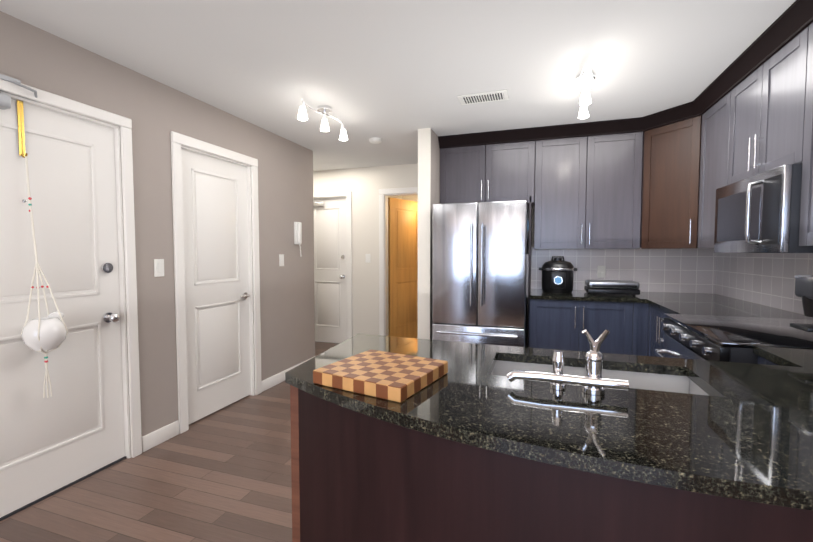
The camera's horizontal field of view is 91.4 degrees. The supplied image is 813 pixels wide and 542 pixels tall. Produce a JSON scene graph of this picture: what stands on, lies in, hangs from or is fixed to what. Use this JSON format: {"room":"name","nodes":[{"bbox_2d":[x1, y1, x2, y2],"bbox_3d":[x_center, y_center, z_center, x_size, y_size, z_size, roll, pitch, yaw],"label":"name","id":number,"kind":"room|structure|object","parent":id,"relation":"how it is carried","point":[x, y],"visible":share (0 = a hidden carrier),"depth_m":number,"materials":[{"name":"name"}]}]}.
{"room":"kitchen","nodes":[
{"label":"kitchen","id":0,"kind":"room"},
{"bbox_2d":[0,11,314,445],"bbox_3d":[-2.142,-0.124,1.325,0.120,2.680,6.640,1,3,18],"label":"wall","id":1,"kind":"structure","parent":0,"point":[155,112],"depth_m":2.69,"materials":[{"name":"paint"}]},
{"bbox_2d":[0,74,126,520],"bbox_3d":[-1.833,0.137,1.973,0.245,2.097,0.930,1,3,18],"label":"entry door","id":2,"kind":"structure","parent":1,"relation":"in","point":[61,409],"depth_m":2.10,"materials":[{"name":"white wood"}]},
{"bbox_2d":[17,100,68,397],"bbox_3d":[-1.827,-0.105,1.964,0.234,1.472,0.170,1,3,18],"label":"hanging planter","id":3,"kind":"object","parent":2,"relation":"on","point":[40,329],"depth_m":1.99,"materials":[{"name":"white fabric"}]},
{"bbox_2d":[0,79,141,457],"bbox_3d":[-1.905,0.140,1.997,0.134,2.090,1.050,1,3,18],"label":"door frame","id":4,"kind":"structure","parent":1,"relation":"attached to","point":[127,274],"depth_m":2.42,"materials":[{"name":"white wood"}]},
{"bbox_2d":[154,259,163,276],"bbox_3d":[-1.639,-0.020,2.635,0.010,0.116,0.072,1,3,18],"label":"switch plate","id":5,"kind":"object","parent":1,"relation":"attached to","point":[158,267],"depth_m":2.63,"materials":[{"name":"white plastic"}]},
{"bbox_2d":[142,420,178,451],"bbox_3d":[-1.646,1.104,2.664,0.014,0.100,0.270,1,3,18],"label":"baseboard","id":6,"kind":"structure","parent":1,"relation":"attached to","point":[159,436],"depth_m":2.65,"materials":[{"name":"white wood"}]},
{"bbox_2d":[181,148,250,423],"bbox_3d":[-1.491,0.114,3.163,0.104,2.006,0.712,1,3,18],"label":"closet door","id":7,"kind":"structure","parent":1,"relation":"in","point":[215,230],"depth_m":3.14,"materials":[{"name":"white wood"}]},
{"bbox_2d":[171,131,261,433],"bbox_3d":[-1.513,0.079,3.175,0.134,2.100,0.865,1,3,18],"label":"door frame","id":8,"kind":"structure","parent":1,"relation":"attached to","point":[179,141],"depth_m":2.85,"materials":[{"name":"white wood"}]},
{"bbox_2d":[279,254,283,265],"bbox_3d":[-1.222,-0.106,3.888,0.010,0.116,0.072,1,3,18],"label":"switch plate","id":9,"kind":"object","parent":1,"relation":"attached to","point":[281,256],"depth_m":3.88,"materials":[{"name":"white plastic"}]},
{"bbox_2d":[262,356,314,391],"bbox_3d":[-1.180,1.037,4.067,0.014,0.100,0.940,1,3,18],"label":"baseboard","id":10,"kind":"structure","parent":1,"relation":"attached to","point":[278,378],"depth_m":3.81,"materials":[{"name":"white wood"}]},
{"bbox_2d":[294,222,301,256],"bbox_3d":[-1.117,-0.328,4.118,0.057,0.357,0.090,1,3,18],"label":"intercom","id":11,"kind":"object","parent":1,"relation":"attached to","point":[297,232],"visible":1,"depth_m":4.08,"materials":[{"name":"white plastic"}]},
{"bbox_2d":[0,338,417,541],"bbox_3d":[-0.650,1.204,2.136,5.840,0.050,9.000,1,3,18],"label":"floor","id":12,"kind":"structure","parent":0,"point":[223,474],"depth_m":2.12,"materials":[{"name":"brown wood"}]},
{"bbox_2d":[432,200,528,346],"bbox_3d":[0.723,0.246,3.765,0.822,1.710,0.781,1,3,18],"label":"fridge","id":13,"kind":"object","parent":12,"relation":"on","point":[480,261],"visible":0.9,"depth_m":3.43,"materials":[{"name":"grey metal"}]},
{"bbox_2d":[285,334,812,541],"bbox_3d":[0.717,0.775,1.060,2.259,0.910,0.870,1,3,18],"label":"kitchen island","id":14,"kind":"object","parent":12,"relation":"on","point":[474,444],"depth_m":0.89,"materials":[{"name":"stone"}]},
{"bbox_2d":[313,349,447,402],"bbox_3d":[-0.069,0.295,1.161,0.290,0.038,0.280,2,3,30],"label":"cutting board","id":15,"kind":"object","parent":14,"relation":"on","point":[396,377],"visible":1,"depth_m":1.09,"materials":[{"name":"beige wood"}]},
{"bbox_2d":[550,350,565,389],"bbox_3d":[0.412,0.268,1.078,0.040,0.100,0.040,1,3,18],"label":"sprayer","id":16,"kind":"object","parent":14,"relation":"on","point":[558,361],"visible":0.9,"depth_m":1.07,"materials":[{"name":"silver metal"}]},
{"bbox_2d":[506,329,628,394],"bbox_3d":[0.423,0.234,1.063,0.298,0.168,0.070,1,3,18],"label":"faucet","id":17,"kind":"object","parent":14,"relation":"on","point":[592,381],"visible":1,"depth_m":1.03,"materials":[{"name":"silver metal"}]},
{"bbox_2d":[529,289,742,344],"bbox_3d":[1.888,0.660,3.468,1.554,0.910,0.664,1,3,18],"label":"base unit","id":18,"kind":"object","parent":12,"relation":"on","point":[552,316],"depth_m":3.29,"materials":[{"name":"wood"}]},
{"bbox_2d":[539,256,576,293],"bbox_3d":[1.383,0.030,3.634,0.330,0.331,0.297,1,3,18],"label":"multicooker","id":19,"kind":"object","parent":18,"relation":"on","point":[557,275],"visible":1,"depth_m":3.53,"materials":[{"name":"black plastic"}]},
{"bbox_2d":[584,280,639,295],"bbox_3d":[1.795,0.146,3.483,0.400,0.115,0.330,1,3,18],"label":"grill","id":20,"kind":"object","parent":18,"relation":"on","point":[623,287],"visible":1,"depth_m":3.36,"materials":[{"name":"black metal"}]},
{"bbox_2d":[641,297,812,348],"bbox_3d":[2.064,0.700,2.638,0.699,0.910,0.802,1,3,18],"label":"base unit","id":21,"kind":"object","parent":12,"relation":"on","point":[653,309],"depth_m":2.77,"materials":[{"name":"stone"}]},
{"bbox_2d":[654,314,812,363],"bbox_3d":[1.740,0.660,1.896,0.844,1.060,0.796,1,3,18],"label":"range","id":22,"kind":"object","parent":12,"relation":"on","point":[717,338],"visible":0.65,"depth_m":1.85,"materials":[{"name":"grey metal"}]},
{"bbox_2d":[753,345,812,356],"bbox_3d":[1.634,0.761,1.346,0.699,0.910,0.312,1,3,18],"label":"base unit","id":23,"kind":"object","parent":12,"relation":"on","point":[769,351],"depth_m":1.48,"materials":[{"name":"stone"}]},
{"bbox_2d":[790,275,812,331],"bbox_3d":[1.542,0.160,1.421,0.220,0.282,0.124,1,3,18],"label":"coffee maker","id":24,"kind":"object","parent":23,"relation":"on","point":[804,287],"visible":1,"depth_m":1.44,"materials":[{"name":"grey"}]},
{"bbox_2d":[313,163,417,335],"bbox_3d":[-0.892,-0.181,5.485,3.030,2.400,0.120,1,3,18],"label":"wall","id":25,"kind":"structure","parent":0,"point":[364,185],"depth_m":5.30,"materials":[{"name":"white paint"}]},
{"bbox_2d":[313,198,346,342],"bbox_3d":[-1.107,0.002,5.512,0.626,2.006,0.120,1,3,18],"label":"door","id":26,"kind":"structure","parent":25,"relation":"in","point":[330,265],"depth_m":5.52,"materials":[{"name":"white wood"}]},
{"bbox_2d":[313,191,352,338],"bbox_3d":[-1.097,-0.034,5.542,0.790,2.100,0.134,1,3,18],"label":"door frame","id":27,"kind":"structure","parent":25,"relation":"attached to","point":[347,195],"depth_m":5.37,"materials":[{"name":"white wood"}]},
{"bbox_2d":[366,254,369,262],"bbox_3d":[-0.514,-0.170,5.292,0.070,0.115,0.006,1,3,18],"label":"switch plate","id":28,"kind":"object","parent":25,"relation":"attached to","point":[367,258],"visible":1,"depth_m":5.29,"materials":[{"name":"white plastic"}]},
{"bbox_2d":[379,187,417,335],"bbox_3d":[0.070,-0.016,5.154,0.870,2.100,0.134,1,3,18],"label":"door frame","id":29,"kind":"structure","parent":25,"relation":"attached to","point":[383,256],"depth_m":5.22,"materials":[{"name":"white wood"}]},
{"bbox_2d":[388,198,417,337],"bbox_3d":[-0.007,-0.001,5.654,0.044,2.000,0.700,2,4,40],"label":"door","id":30,"kind":"structure","parent":25,"relation":"in","point":[402,268],"depth_m":5.58,"materials":[{"name":"brown wood"}]},
{"bbox_2d":[388,196,401,198],"bbox_3d":[-0.295,-0.201,5.902,0.100,2.400,1.050,1,3,18],"label":"wall","id":31,"kind":"structure","parent":0,"point":[398,197],"depth_m":6.12,"materials":[{"name":"white paint"}]},
{"bbox_2d":[0,0,795,170],"bbox_3d":[-0.674,-1.358,2.022,5.830,0.280,9.000,1,3,18],"label":"ceiling","id":32,"kind":"structure","parent":0,"point":[394,75],"depth_m":2.27,"materials":[{"name":"white paint"}]},
{"bbox_2d":[297,99,347,140],"bbox_3d":[-0.635,-1.180,3.084,0.110,0.176,0.632,1,3,18],"label":"track light","id":33,"kind":"object","parent":32,"relation":"attached to","point":[321,109],"visible":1,"depth_m":3.06,"materials":[{"name":"silver metal"}]},
{"bbox_2d":[369,137,381,143],"bbox_3d":[-0.307,-1.292,3.940,0.124,0.034,0.124,1,3,18],"label":"smoke detector","id":34,"kind":"object","parent":32,"relation":"attached to","point":[375,140],"visible":1,"depth_m":3.90,"materials":[{"name":"white plastic"}]},
{"bbox_2d":[457,90,508,104],"bbox_3d":[0.556,-1.252,2.874,0.350,0.012,0.180,1,3,18],"label":"ceiling vent","id":35,"kind":"object","parent":32,"relation":"in","point":[484,97],"visible":1,"depth_m":2.86,"materials":[{"name":"white plastic"}]},
{"bbox_2d":[576,60,594,118],"bbox_3d":[1.139,-1.154,2.526,0.110,0.176,0.632,1,3,18],"label":"track light","id":36,"kind":"object","parent":32,"relation":"attached to","point":[586,78],"visible":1,"depth_m":2.50,"materials":[{"name":"silver metal"}]},
{"bbox_2d":[402,195,417,201],"bbox_3d":[0.498,-0.219,6.276,1.370,2.400,0.100,1,3,18],"label":"wall","id":37,"kind":"structure","parent":0,"point":[412,197],"depth_m":6.32,"materials":[{"name":"white paint"}]},
{"bbox_2d":[418,128,439,339],"bbox_3d":[0.372,-0.125,4.295,0.120,2.400,1.343,1,3,18],"label":"wall","id":38,"kind":"structure","parent":0,"point":[428,171],"depth_m":3.66,"materials":[{"name":"paint"}]},
{"bbox_2d":[527,206,706,335],"bbox_3d":[1.663,-0.108,3.932,2.560,2.400,0.120,1,3,18],"label":"wall","id":39,"kind":"structure","parent":0,"point":[532,237],"depth_m":3.99,"materials":[{"name":"paint"}]},
{"bbox_2d":[438,128,525,203],"bbox_3d":[0.804,-0.975,3.936,0.896,0.663,0.326,1,3,18],"label":"upper cabinet","id":40,"kind":"object","parent":39,"relation":"attached to","point":[482,166],"depth_m":3.78,"materials":[{"name":"grey wood"}]},
{"bbox_2d":[526,118,633,247],"bbox_3d":[1.634,-0.754,3.647,0.990,1.078,0.371,1,3,18],"label":"upper cabinet","id":41,"kind":"object","parent":39,"relation":"attached to","point":[580,176],"depth_m":3.52,"materials":[{"name":"grey wood"}]},
{"bbox_2d":[531,247,714,293],"bbox_3d":[1.985,-0.020,3.761,1.560,0.419,0.007,1,3,18],"label":"tile backsplash","id":42,"kind":"structure","parent":39,"relation":"attached to","point":[688,270],"depth_m":3.68,"materials":[{"name":"grey tile"}]},
{"bbox_2d":[597,266,605,277],"bbox_3d":[1.861,0.007,3.788,0.070,0.115,0.022,1,3,18],"label":"electrical outlet plate","id":43,"kind":"object","parent":42,"relation":"attached to","point":[601,271],"visible":1,"depth_m":3.79,"materials":[{"name":"white plastic"}]},
{"bbox_2d":[630,248,685,248],"bbox_3d":[2.075,-0.725,3.163,0.392,1.090,0.400,1,3,18],"label":"upper cabinet","id":44,"kind":"object","parent":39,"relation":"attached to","point":[630,248],"depth_m":3.26,"materials":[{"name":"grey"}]},
{"bbox_2d":[630,97,697,247],"bbox_3d":[2.278,-0.735,3.253,0.722,1.078,0.699,1,3,18],"label":"upper cabinet","id":45,"kind":"object","parent":39,"relation":"attached to","point":[655,180],"depth_m":3.20,"materials":[{"name":"brown wood"}]},
{"bbox_2d":[690,68,733,247],"bbox_3d":[2.271,-0.709,2.703,0.398,1.078,0.589,1,3,18],"label":"upper cabinet","id":46,"kind":"object","parent":39,"relation":"attached to","point":[716,102],"depth_m":2.78,"materials":[{"name":"grey wood"}]},
{"bbox_2d":[730,0,805,183],"bbox_3d":[2.098,-0.867,2.105,0.355,0.706,0.757,1,3,18],"label":"upper cabinet","id":47,"kind":"object","parent":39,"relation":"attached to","point":[766,130],"depth_m":2.07,"materials":[{"name":"grey wood"}]},
{"bbox_2d":[714,164,812,252],"bbox_3d":[2.035,-0.303,2.153,0.476,0.410,0.756,1,3,18],"label":"microwave","id":48,"kind":"object","parent":47,"relation":"attached to","point":[759,213],"visible":1,"depth_m":2.02,"materials":[{"name":"grey metal"}]},
{"bbox_2d":[798,0,812,245],"bbox_3d":[1.841,-0.644,1.341,0.355,1.078,0.991,1,3,18],"label":"upper cabinet","id":49,"kind":"object","parent":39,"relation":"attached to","point":[805,157],"depth_m":1.78,"materials":[{"name":"grey wood"}]},
{"bbox_2d":[715,253,812,314],"bbox_3d":[2.255,0.061,2.054,0.007,0.419,3.079,1,3,18],"label":"tile backsplash","id":50,"kind":"structure","parent":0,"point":[767,279],"depth_m":2.76,"materials":[{"name":"grey tile"}]}
]}

